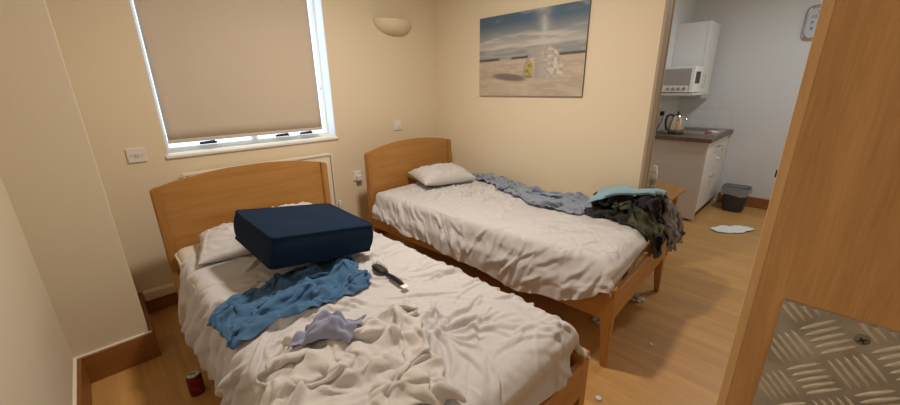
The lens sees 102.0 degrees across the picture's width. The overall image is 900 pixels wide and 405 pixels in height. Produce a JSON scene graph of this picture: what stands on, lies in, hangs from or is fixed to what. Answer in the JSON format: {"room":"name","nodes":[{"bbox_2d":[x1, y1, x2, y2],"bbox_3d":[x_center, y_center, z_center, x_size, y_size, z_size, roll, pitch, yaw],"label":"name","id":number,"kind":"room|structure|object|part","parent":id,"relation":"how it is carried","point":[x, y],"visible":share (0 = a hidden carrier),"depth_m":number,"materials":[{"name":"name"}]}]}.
{"room":"studio apartment","nodes":[
{"label":"studio apartment","id":0,"kind":"room"},
{"bbox_2d":[0,176,72,404],"bbox_3d":[-0.682,0.089,0.214,0.100,2.620,5.010,-17,24,-42],"label":"wall","id":1,"kind":"structure","parent":0,"point":[36,358],"depth_m":1.35,"materials":[{"name":"beige paint"}]},
{"bbox_2d":[77,359,91,404],"bbox_3d":[-0.409,1.309,0.425,0.028,0.160,4.213,-17,24,-42],"label":"baseboard","id":2,"kind":"structure","parent":1,"relation":"attached to","point":[84,397],"depth_m":1.74,"materials":[{"name":"brown wood"}]},
{"bbox_2d":[73,330,151,404],"bbox_3d":[-0.596,1.113,0.776,0.315,0.006,3.435,-17,24,-42],"label":"trim","id":3,"kind":"structure","parent":1,"relation":"attached to","point":[147,332],"depth_m":1.83,"materials":[{"name":"white"}]},
{"bbox_2d":[0,0,148,357],"bbox_3d":[-2.027,-0.391,1.789,0.323,2.620,0.575,-17,24,-42],"label":"wall pillar","id":4,"kind":"structure","parent":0,"point":[50,175],"depth_m":1.68,"materials":[{"name":"beige paint"}]},
{"bbox_2d":[77,331,160,382],"bbox_3d":[-1.785,0.838,1.972,0.325,0.160,0.022,-17,24,-42],"label":"baseboard","id":5,"kind":"structure","parent":4,"relation":"attached to","point":[107,362],"depth_m":1.97,"materials":[{"name":"brown wood"}]},
{"bbox_2d":[138,293,153,330],"bbox_3d":[-1.885,0.743,2.277,0.022,0.160,0.575,-17,24,-42],"label":"baseboard","id":6,"kind":"structure","parent":4,"relation":"attached to","point":[143,305],"depth_m":2.23,"materials":[{"name":"brown wood"}]},
{"bbox_2d":[46,0,437,300],"bbox_3d":[-1.273,-0.782,2.980,3.315,2.620,0.280,-17,24,-42],"label":"wall","id":7,"kind":"structure","parent":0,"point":[378,79],"depth_m":2.53,"materials":[{"name":"beige paint"}]},
{"bbox_2d":[125,147,147,162],"bbox_3d":[-1.968,-0.296,2.287,0.095,0.088,0.016,-17,24,-42],"label":"fused spur","id":8,"kind":"object","parent":7,"relation":"attached to","point":[134,155],"visible":1,"depth_m":2.28,"materials":[{"name":"white plastic"}]},
{"bbox_2d":[133,0,321,143],"bbox_3d":[-1.481,-1.115,2.593,1.111,1.265,0.040,-17,24,-42],"label":"roller blind","id":9,"kind":"object","parent":7,"relation":"attached to","point":[220,69],"visible":1,"depth_m":2.58,"materials":[{"name":"beige fabric"}]},
{"bbox_3d":[-1.082,-1.368,2.907,0.012,0.904,0.011,-17,24,-42],"label":"bead chain","id":10,"kind":"part","parent":9,"relation":"part of","materials":[{"name":"white plastic"}]},
{"bbox_2d":[129,0,338,158],"bbox_3d":[-1.501,-1.098,2.661,1.235,1.377,0.206,-17,24,-42],"label":"window","id":11,"kind":"structure","parent":7,"relation":"attached to","point":[325,95],"depth_m":2.97,"materials":[{"name":"white paint"}]},
{"bbox_3d":[-1.470,-0.446,2.846,1.235,0.021,0.146,-17,24,-42],"label":"sill","id":12,"kind":"part","parent":11,"relation":"part of","materials":[{"name":"white paint"}]},
{"bbox_2d":[181,153,342,208],"bbox_3d":[-1.393,0.111,2.943,1.119,0.905,0.089,-17,24,-42],"label":"radiator","id":13,"kind":"object","parent":7,"relation":"attached to","point":[323,157],"visible":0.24,"depth_m":3.08,"materials":[{"name":"white metal"}]},
{"bbox_2d":[182,153,330,176],"bbox_3d":[-1.410,-0.302,2.780,1.050,0.020,0.060,-17,24,-42],"label":"grille","id":14,"kind":"object","parent":13,"relation":"attached to","point":[321,156],"depth_m":2.91,"materials":[{"name":"metal"}]},
{"bbox_2d":[145,229,387,312],"bbox_3d":[-1.092,0.407,3.391,2.740,0.100,0.022,-17,24,-42],"label":"baseboard","id":15,"kind":"structure","parent":7,"relation":"attached to","point":[168,300],"depth_m":2.54,"materials":[{"name":"brown wood"}]},
{"bbox_2d":[353,170,360,180],"bbox_3d":[-0.871,-0.252,3.422,0.085,0.088,0.016,-17,24,-42],"label":"wall socket","id":16,"kind":"object","parent":7,"relation":"attached to","point":[355,173],"visible":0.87,"depth_m":3.41,"materials":[{"name":"white plastic"}]},
{"bbox_2d":[356,175,362,180],"bbox_3d":[-0.851,-0.231,3.414,0.052,0.048,0.040,-17,24,-42],"label":"plug adapter","id":17,"kind":"object","parent":16,"relation":"attached to","point":[358,177],"visible":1,"depth_m":3.40,"materials":[{"name":"white plastic"}]},
{"bbox_2d":[373,17,410,34],"bbox_3d":[-0.489,-1.611,3.317,0.406,0.138,0.133,-17,24,-42],"label":"wall light","id":18,"kind":"object","parent":7,"relation":"attached to","point":[393,26],"visible":1,"depth_m":3.26,"materials":[{"name":"beige ceramic"}]},
{"bbox_2d":[394,121,400,129],"bbox_3d":[-0.520,-0.766,3.626,0.085,0.088,0.017,-17,24,-42],"label":"light switch","id":19,"kind":"object","parent":7,"relation":"attached to","point":[397,124],"visible":1,"depth_m":3.62,"materials":[{"name":"white plastic"}]},
{"bbox_2d":[91,200,766,404],"bbox_3d":[1.468,0.722,2.606,6.065,0.100,5.010,-17,24,-42],"label":"floor","id":20,"kind":"structure","parent":0,"point":[690,324],"depth_m":2.22,"materials":[{"name":"laminate"}]},
{"bbox_2d":[186,370,204,396],"bbox_3d":[-1.270,0.902,1.817,0.066,0.116,0.066,-17,24,-42],"label":"drink can","id":21,"kind":"object","parent":20,"relation":"on","point":[194,379],"visible":1,"depth_m":1.80,"materials":[{"name":"red metal"}]},
{"bbox_3d":[-1.271,0.850,1.800,0.056,0.004,0.056,-17,24,-42],"label":"can lid","id":22,"kind":"part","parent":21,"relation":"part of","materials":[{"name":"silver metal"}]},
{"bbox_2d":[149,161,589,404],"bbox_3d":[-0.564,0.445,1.775,1.030,0.992,2.111,-17,24,-42],"label":"bed","id":23,"kind":"object","parent":20,"relation":"on","point":[184,208],"visible":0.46,"depth_m":2.23,"materials":[{"name":"brown wood"}]},
{"bbox_3d":[-1.633,0.367,2.157,0.045,0.941,0.050,-17,24,-42],"label":"headboard post","id":24,"kind":"part","parent":23,"relation":"part of","materials":[{"name":"brown wood"}]},
{"bbox_3d":[-0.915,0.688,1.476,0.024,0.150,2.030,-17,24,-42],"label":"rail","id":25,"kind":"part","parent":23,"relation":"part of","materials":[{"name":"brown wood"}]},
{"bbox_2d":[175,243,253,388],"bbox_3d":[-0.561,0.453,1.774,0.976,0.193,1.996,-17,24,-42],"label":"mattress","id":26,"kind":"object","parent":23,"relation":"on","point":[182,254],"visible":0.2,"depth_m":2.06,"materials":[{"name":"beige fabric"}]},
{"bbox_2d":[178,231,589,404],"bbox_3d":[-0.506,0.558,1.751,1.163,0.503,1.980,-17,24,-42],"label":"sheet","id":27,"kind":"object","parent":26,"relation":"on","point":[497,347],"visible":0.59,"depth_m":1.40,"materials":[{"name":"grey fabric"}]},
{"bbox_2d":[197,223,250,265],"bbox_3d":[-1.171,0.184,2.075,0.461,0.144,0.399,-11,20,-30],"label":"pillow","id":28,"kind":"object","parent":27,"relation":"on","point":[219,243],"visible":0.41,"depth_m":1.92,"materials":[{"name":"grey fabric"}]},
{"bbox_2d":[207,255,371,349],"bbox_3d":[-0.664,0.374,1.577,0.662,0.130,0.411,-17,24,-42],"label":"clothing","id":29,"kind":"object","parent":27,"relation":"on","point":[244,316],"visible":0.98,"depth_m":1.51,"materials":[{"name":"blue fabric"}]},
{"bbox_2d":[272,201,311,206],"bbox_3d":[-1.033,0.089,2.348,0.461,0.145,0.318,-17,24,-41],"label":"pillow","id":30,"kind":"object","parent":27,"relation":"on","point":[302,202],"visible":0.08,"depth_m":2.40,"materials":[{"name":"grey fabric"}]},
{"bbox_2d":[233,203,372,269],"bbox_3d":[-0.736,0.144,1.842,0.476,0.241,0.528,15,24,41],"label":"seat cushion","id":31,"kind":"object","parent":27,"relation":"on","point":[284,236],"visible":1,"depth_m":1.70,"materials":[{"name":"blue fabric"}]},
{"bbox_2d":[255,303,466,404],"bbox_3d":[-0.301,0.554,1.135,0.570,0.226,0.479,-8,19,-22],"label":"blanket","id":32,"kind":"object","parent":27,"relation":"on","point":[388,360],"visible":0.93,"depth_m":1.11,"materials":[{"name":"white fabric"}]},
{"bbox_2d":[287,309,366,349],"bbox_3d":[-0.415,0.423,1.242,0.260,0.095,0.105,-5,18,-14],"label":"garment","id":33,"kind":"object","parent":32,"relation":"on","point":[325,325],"visible":1,"depth_m":1.22,"materials":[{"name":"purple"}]},
{"bbox_2d":[372,261,408,288],"bbox_3d":[-0.282,0.334,1.695,0.052,0.035,0.290,-16,23,-38],"label":"hairbrush","id":34,"kind":"object","parent":27,"relation":"on","point":[379,268],"visible":1,"depth_m":1.71,"materials":[{"name":"black plastic"}]},
{"bbox_3d":[-0.257,0.347,1.669,0.024,0.024,0.151,-16,23,-38],"label":"handle","id":35,"kind":"part","parent":34,"relation":"part of","materials":[{"name":"black plastic"}]},
{"bbox_3d":[-1.291,0.116,2.447,0.970,0.752,0.038,-17,24,-42],"label":"headboard","id":36,"kind":"part","parent":23,"relation":"part of","materials":[{"name":"brown wood"}]},
{"bbox_3d":[-0.929,0.148,2.811,0.045,0.941,0.050,-17,24,-42],"label":"headboard post","id":37,"kind":"part","parent":23,"relation":"part of","materials":[{"name":"brown wood"}]},
{"bbox_3d":[0.168,0.785,1.101,0.970,0.160,0.025,-17,24,-42],"label":"foot rail","id":38,"kind":"part","parent":23,"relation":"part of","materials":[{"name":"brown wood"}]},
{"bbox_3d":[0.506,0.796,1.475,0.055,0.473,0.055,-17,24,-42],"label":"leg","id":39,"kind":"part","parent":23,"relation":"part of","materials":[{"name":"brown wood"}]},
{"bbox_2d":[364,137,666,366],"bbox_3d":[0.402,0.088,2.848,2.111,0.992,1.030,15,24,41],"label":"bed","id":40,"kind":"object","parent":20,"relation":"on","point":[387,166],"visible":0.41,"depth_m":3.09,"materials":[{"name":"brown wood"}]},
{"bbox_3d":[-0.683,0.025,3.184,0.050,0.941,0.045,15,24,41],"label":"headboard post","id":41,"kind":"part","parent":40,"relation":"part of","materials":[{"name":"brown wood"}]},
{"bbox_3d":[-0.358,-0.230,3.489,0.038,0.752,0.970,15,24,41],"label":"headboard","id":42,"kind":"part","parent":40,"relation":"part of","materials":[{"name":"brown wood"}]},
{"bbox_3d":[-0.012,-0.203,3.868,0.050,0.941,0.045,15,24,41],"label":"headboard post","id":43,"kind":"part","parent":40,"relation":"part of","materials":[{"name":"brown wood"}]},
{"bbox_3d":[0.068,0.336,2.534,2.030,0.150,0.024,15,24,41],"label":"rail","id":44,"kind":"part","parent":40,"relation":"part of","materials":[{"name":"brown wood"}]},
{"bbox_2d":[377,198,650,263],"bbox_3d":[0.405,0.096,2.848,1.996,0.193,0.976,15,24,41],"label":"mattress","id":45,"kind":"object","parent":40,"relation":"on","point":[645,249],"visible":0.11,"depth_m":2.32,"materials":[{"name":"beige fabric"}]},
{"bbox_2d":[372,179,650,300],"bbox_3d":[0.414,0.138,2.829,2.021,0.404,1.090,15,24,41],"label":"sheet","id":46,"kind":"object","parent":45,"relation":"on","point":[558,255],"visible":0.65,"depth_m":2.32,"materials":[{"name":"grey fabric"}]},
{"bbox_2d":[408,162,477,185],"bbox_3d":[-0.075,-0.270,3.358,0.541,0.167,0.378,-11,20,-29],"label":"pillow","id":47,"kind":"object","parent":46,"relation":"on","point":[445,173],"visible":1,"depth_m":3.25,"materials":[{"name":"grey fabric"}]},
{"bbox_2d":[472,172,593,214],"bbox_3d":[0.569,-0.107,3.062,0.536,0.142,1.365,-17,24,-42],"label":"sheet","id":48,"kind":"object","parent":46,"relation":"on","point":[569,202],"visible":0.95,"depth_m":2.80,"materials":[{"name":"blue fabric"}]},
{"bbox_2d":[584,203,667,258],"bbox_3d":[1.218,0.125,2.510,0.484,0.232,0.575,-17,24,-42],"label":"trousers","id":49,"kind":"object","parent":46,"relation":"on","point":[621,216],"visible":0.37,"depth_m":2.36,"materials":[{"name":"black fabric"}]},
{"bbox_2d":[591,191,664,212],"bbox_3d":[1.242,-0.008,2.519,0.425,0.220,0.490,-17,24,-42],"label":"jacket","id":50,"kind":"object","parent":49,"relation":"on","point":[651,203],"visible":0.67,"depth_m":2.35,"materials":[{"name":"black fabric"}]},
{"bbox_2d":[588,186,667,202],"bbox_3d":[1.196,-0.060,2.445,0.438,0.144,0.276,11,21,34],"label":"shirt","id":51,"kind":"object","parent":50,"relation":"on","point":[603,193],"visible":1,"depth_m":2.37,"materials":[{"name":"blue fabric"}]},
{"bbox_2d":[612,200,665,241],"bbox_3d":[1.200,0.086,2.335,0.237,0.236,0.354,-7,19,-18],"label":"shirt","id":52,"kind":"object","parent":49,"relation":"on","point":[649,224],"visible":0.94,"depth_m":2.24,"materials":[{"name":"green fabric"}]},
{"bbox_2d":[636,194,685,251],"bbox_3d":[1.379,0.108,2.464,0.361,0.362,0.292,15,24,41],"label":"shirt","id":53,"kind":"object","parent":49,"relation":"on","point":[672,219],"visible":0.73,"depth_m":2.37,"materials":[{"name":"grey fabric"}]},
{"bbox_3d":[0.824,0.650,1.918,0.055,0.473,0.055,15,24,41],"label":"leg","id":54,"kind":"part","parent":40,"relation":"part of","materials":[{"name":"brown wood"}]},
{"bbox_3d":[1.166,0.418,2.207,0.025,0.160,0.970,15,24,41],"label":"foot rail","id":55,"kind":"part","parent":40,"relation":"part of","materials":[{"name":"brown wood"}]},
{"bbox_3d":[1.489,0.425,2.594,0.055,0.473,0.055,15,24,41],"label":"leg","id":56,"kind":"part","parent":40,"relation":"part of","materials":[{"name":"brown wood"}]},
{"bbox_2d":[592,315,599,325],"bbox_3d":[0.940,0.749,2.329,0.051,0.023,0.100,3,18,11],"label":"plastic wrapper","id":57,"kind":"object","parent":20,"relation":"on","point":[596,320],"visible":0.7,"depth_m":2.33,"materials":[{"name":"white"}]},
{"bbox_2d":[595,395,601,401],"bbox_3d":[0.717,0.945,1.758,0.030,0.011,0.030,-17,24,-42],"label":"cap","id":58,"kind":"object","parent":20,"relation":"on","point":[597,398],"visible":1,"depth_m":1.75,"materials":[{"name":"white plastic"}]},
{"bbox_2d":[630,293,644,301],"bbox_3d":[1.282,0.662,2.564,0.169,0.032,0.101,1,18,7],"label":"plastic wrapper","id":59,"kind":"object","parent":20,"relation":"on","point":[636,297],"visible":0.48,"depth_m":2.54,"materials":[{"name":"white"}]},
{"bbox_2d":[648,182,685,255],"bbox_3d":[1.627,0.174,3.129,0.540,0.622,0.510,-17,24,-42],"label":"side table","id":60,"kind":"object","parent":20,"relation":"on","point":[674,191],"visible":0.2,"depth_m":3.00,"materials":[{"name":"brown wood"}]},
{"bbox_2d":[648,165,657,187],"bbox_3d":[1.685,-0.214,3.012,0.054,0.186,0.054,-17,24,-42],"label":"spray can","id":61,"kind":"object","parent":60,"relation":"on","point":[654,172],"visible":0.98,"depth_m":3.00,"materials":[{"name":"white metal"}]},
{"bbox_3d":[1.900,0.179,3.139,0.040,0.598,0.040,-17,24,-42],"label":"leg","id":62,"kind":"part","parent":60,"relation":"part of","materials":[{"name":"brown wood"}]},
{"bbox_2d":[648,135,728,219],"bbox_3d":[2.822,-0.370,4.381,1.050,0.864,0.624,-17,24,-42],"label":"base cabinet","id":63,"kind":"object","parent":20,"relation":"on","point":[696,167],"visible":0.73,"depth_m":3.98,"materials":[{"name":"white laminate"}]},
{"bbox_2d":[655,118,732,142],"bbox_3d":[2.805,-0.875,4.220,1.098,0.194,0.628,-17,24,-42],"label":"countertop","id":64,"kind":"structure","parent":63,"relation":"on","point":[691,134],"depth_m":3.99,"materials":[{"name":"brown laminate"}]},
{"bbox_2d":[656,111,686,134],"bbox_3d":[2.470,-0.897,4.090,0.273,0.245,0.275,-15,23,-38],"label":"kettle","id":65,"kind":"object","parent":64,"relation":"on","point":[676,124],"visible":0.99,"depth_m":4.04,"materials":[{"name":"silver metal"}]},
{"bbox_3d":[2.459,-0.902,4.090,0.091,0.193,0.026,2,18,9],"label":"handle","id":66,"kind":"part","parent":65,"relation":"part of","materials":[{"name":"black plastic"}]},
{"bbox_2d":[661,118,727,134],"bbox_3d":[2.927,-0.919,4.333,0.660,0.182,0.550,-17,24,-42],"label":"sink","id":67,"kind":"object","parent":64,"relation":"in","point":[688,130],"depth_m":4.30,"materials":[{"name":"silver metal"}]},
{"bbox_3d":[2.859,-0.149,4.094,0.576,0.405,0.020,-17,24,-42],"label":"door","id":68,"kind":"part","parent":63,"relation":"part of","materials":[{"name":"white wood"}]},
{"bbox_3d":[2.853,-0.508,3.980,0.576,0.330,0.020,-17,24,-42],"label":"door","id":69,"kind":"part","parent":63,"relation":"part of","materials":[{"name":"white wood"}]},
{"bbox_3d":[3.225,-0.425,4.385,0.445,0.745,0.020,-17,24,-42],"label":"door","id":70,"kind":"part","parent":63,"relation":"part of","materials":[{"name":"white wood"}]},
{"bbox_2d":[710,225,754,232],"bbox_3d":[2.907,0.268,3.743,0.419,0.022,0.195,-2,18,-4],"label":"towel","id":71,"kind":"object","parent":20,"relation":"on","point":[722,228],"visible":1,"depth_m":3.73,"materials":[{"name":"white fabric"}]},
{"bbox_2d":[721,183,751,212],"bbox_3d":[3.356,-0.050,4.297,0.284,0.289,0.277,-17,24,-42],"label":"waste bin","id":72,"kind":"object","parent":20,"relation":"on","point":[734,196],"visible":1,"depth_m":4.23,"materials":[{"name":"grey plastic"}]},
{"bbox_2d":[435,0,665,197],"bbox_3d":[0.645,-0.890,3.227,0.100,2.620,2.140,-17,24,-42],"label":"wall","id":73,"kind":"structure","parent":0,"point":[591,142],"depth_m":2.98,"materials":[{"name":"beige paint"}]},
{"bbox_2d":[479,0,590,95],"bbox_3d":[0.641,-1.230,3.026,0.020,0.660,1.030,-17,24,-42],"label":"picture","id":74,"kind":"object","parent":73,"relation":"attached to","point":[539,51],"visible":1,"depth_m":2.95,"materials":[{"name":"paper"}]},
{"bbox_2d":[625,0,675,276],"bbox_3d":[1.390,-0.675,2.513,0.129,2.620,0.070,-17,24,-42],"label":"trim","id":75,"kind":"structure","parent":73,"relation":"attached to","point":[669,9],"depth_m":2.46,"materials":[{"name":"beige wood"}]},
{"bbox_2d":[661,0,695,100],"bbox_3d":[2.009,-1.116,3.868,2.800,2.620,0.100,-17,24,-42],"label":"wall","id":76,"kind":"structure","parent":0,"point":[684,10],"depth_m":4.13,"materials":[{"name":"white paint"}]},
{"bbox_2d":[656,99,679,131],"bbox_3d":[2.583,-1.053,4.396,1.092,0.354,0.007,-17,24,-42],"label":"backsplash","id":77,"kind":"structure","parent":76,"relation":"attached to","point":[669,106],"depth_m":4.45,"materials":[{"name":"white tile"}]},
{"bbox_2d":[661,92,711,95],"bbox_3d":[2.727,-1.264,4.221,0.860,0.022,0.360,-17,24,-42],"label":"shelf","id":78,"kind":"object","parent":76,"relation":"attached to","point":[692,93],"visible":0.64,"depth_m":3.93,"materials":[{"name":"grey wood"}]},
{"bbox_2d":[662,66,703,92],"bbox_3d":[2.558,-1.352,4.024,0.344,0.272,0.317,-17,24,-42],"label":"microwave","id":79,"kind":"object","parent":78,"relation":"on","point":[687,79],"visible":0.88,"depth_m":3.91,"materials":[{"name":"white plastic"}]},
{"bbox_3d":[2.442,-1.320,3.917,0.006,0.238,0.273,-17,24,-42],"label":"door frame","id":80,"kind":"part","parent":79,"relation":"part of","materials":[{"name":"grey glass"}]},
{"bbox_2d":[672,21,720,92],"bbox_3d":[2.851,-1.667,4.231,0.431,0.735,0.350,-17,24,-42],"label":"upper cabinet","id":81,"kind":"object","parent":76,"relation":"attached to","point":[696,42],"visible":0.82,"depth_m":4.07,"materials":[{"name":"white wood"}]},
{"bbox_3d":[2.945,-1.639,4.139,0.431,0.735,0.018,-17,24,-42],"label":"door","id":82,"kind":"part","parent":81,"relation":"part of","materials":[{"name":"white wood"}]},
{"bbox_2d":[680,0,822,200],"bbox_3d":[3.830,-1.163,3.926,0.100,2.620,2.350,-17,24,-42],"label":"wall","id":83,"kind":"structure","parent":0,"point":[761,55],"depth_m":4.17,"materials":[{"name":"white paint"}]},
{"bbox_2d":[678,99,736,128],"bbox_3d":[3.183,-1.114,4.558,0.007,0.354,0.600,-17,24,-42],"label":"backsplash","id":84,"kind":"structure","parent":83,"relation":"attached to","point":[700,113],"depth_m":4.52,"materials":[{"name":"white tile"}]},
{"bbox_2d":[717,192,769,209],"bbox_3d":[3.987,0.093,4.086,0.022,0.125,1.630,-17,24,-42],"label":"baseboard","id":85,"kind":"structure","parent":83,"relation":"attached to","point":[754,202],"depth_m":4.38,"materials":[{"name":"brown wood"}]},
{"bbox_2d":[801,4,821,39],"bbox_3d":[3.779,-1.820,3.659,0.036,0.326,0.326,-17,24,-42],"label":"wall clock","id":86,"kind":"object","parent":83,"relation":"attached to","point":[812,14],"visible":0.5,"depth_m":3.74,"materials":[{"name":"silver metal"}]},
{"bbox_3d":[2.778,-0.357,1.448,5.050,2.620,0.100,-17,24,-42],"label":"wall","id":87,"kind":"structure","parent":0,"visible":0},
{"bbox_2d":[716,0,899,404],"bbox_3d":[0.620,0.389,0.172,0.049,2.024,0.846,-17,24,-42],"label":"door","id":88,"kind":"structure","parent":87,"relation":"in","point":[818,323],"depth_m":0.32,"materials":[{"name":"brown wood"}]},
{"bbox_3d":[0.603,0.507,0.197,0.004,0.698,0.776,-17,24,-42],"label":"tread plate","id":89,"kind":"part","parent":88,"relation":"part of","materials":[{"name":"metal"}]}
]}

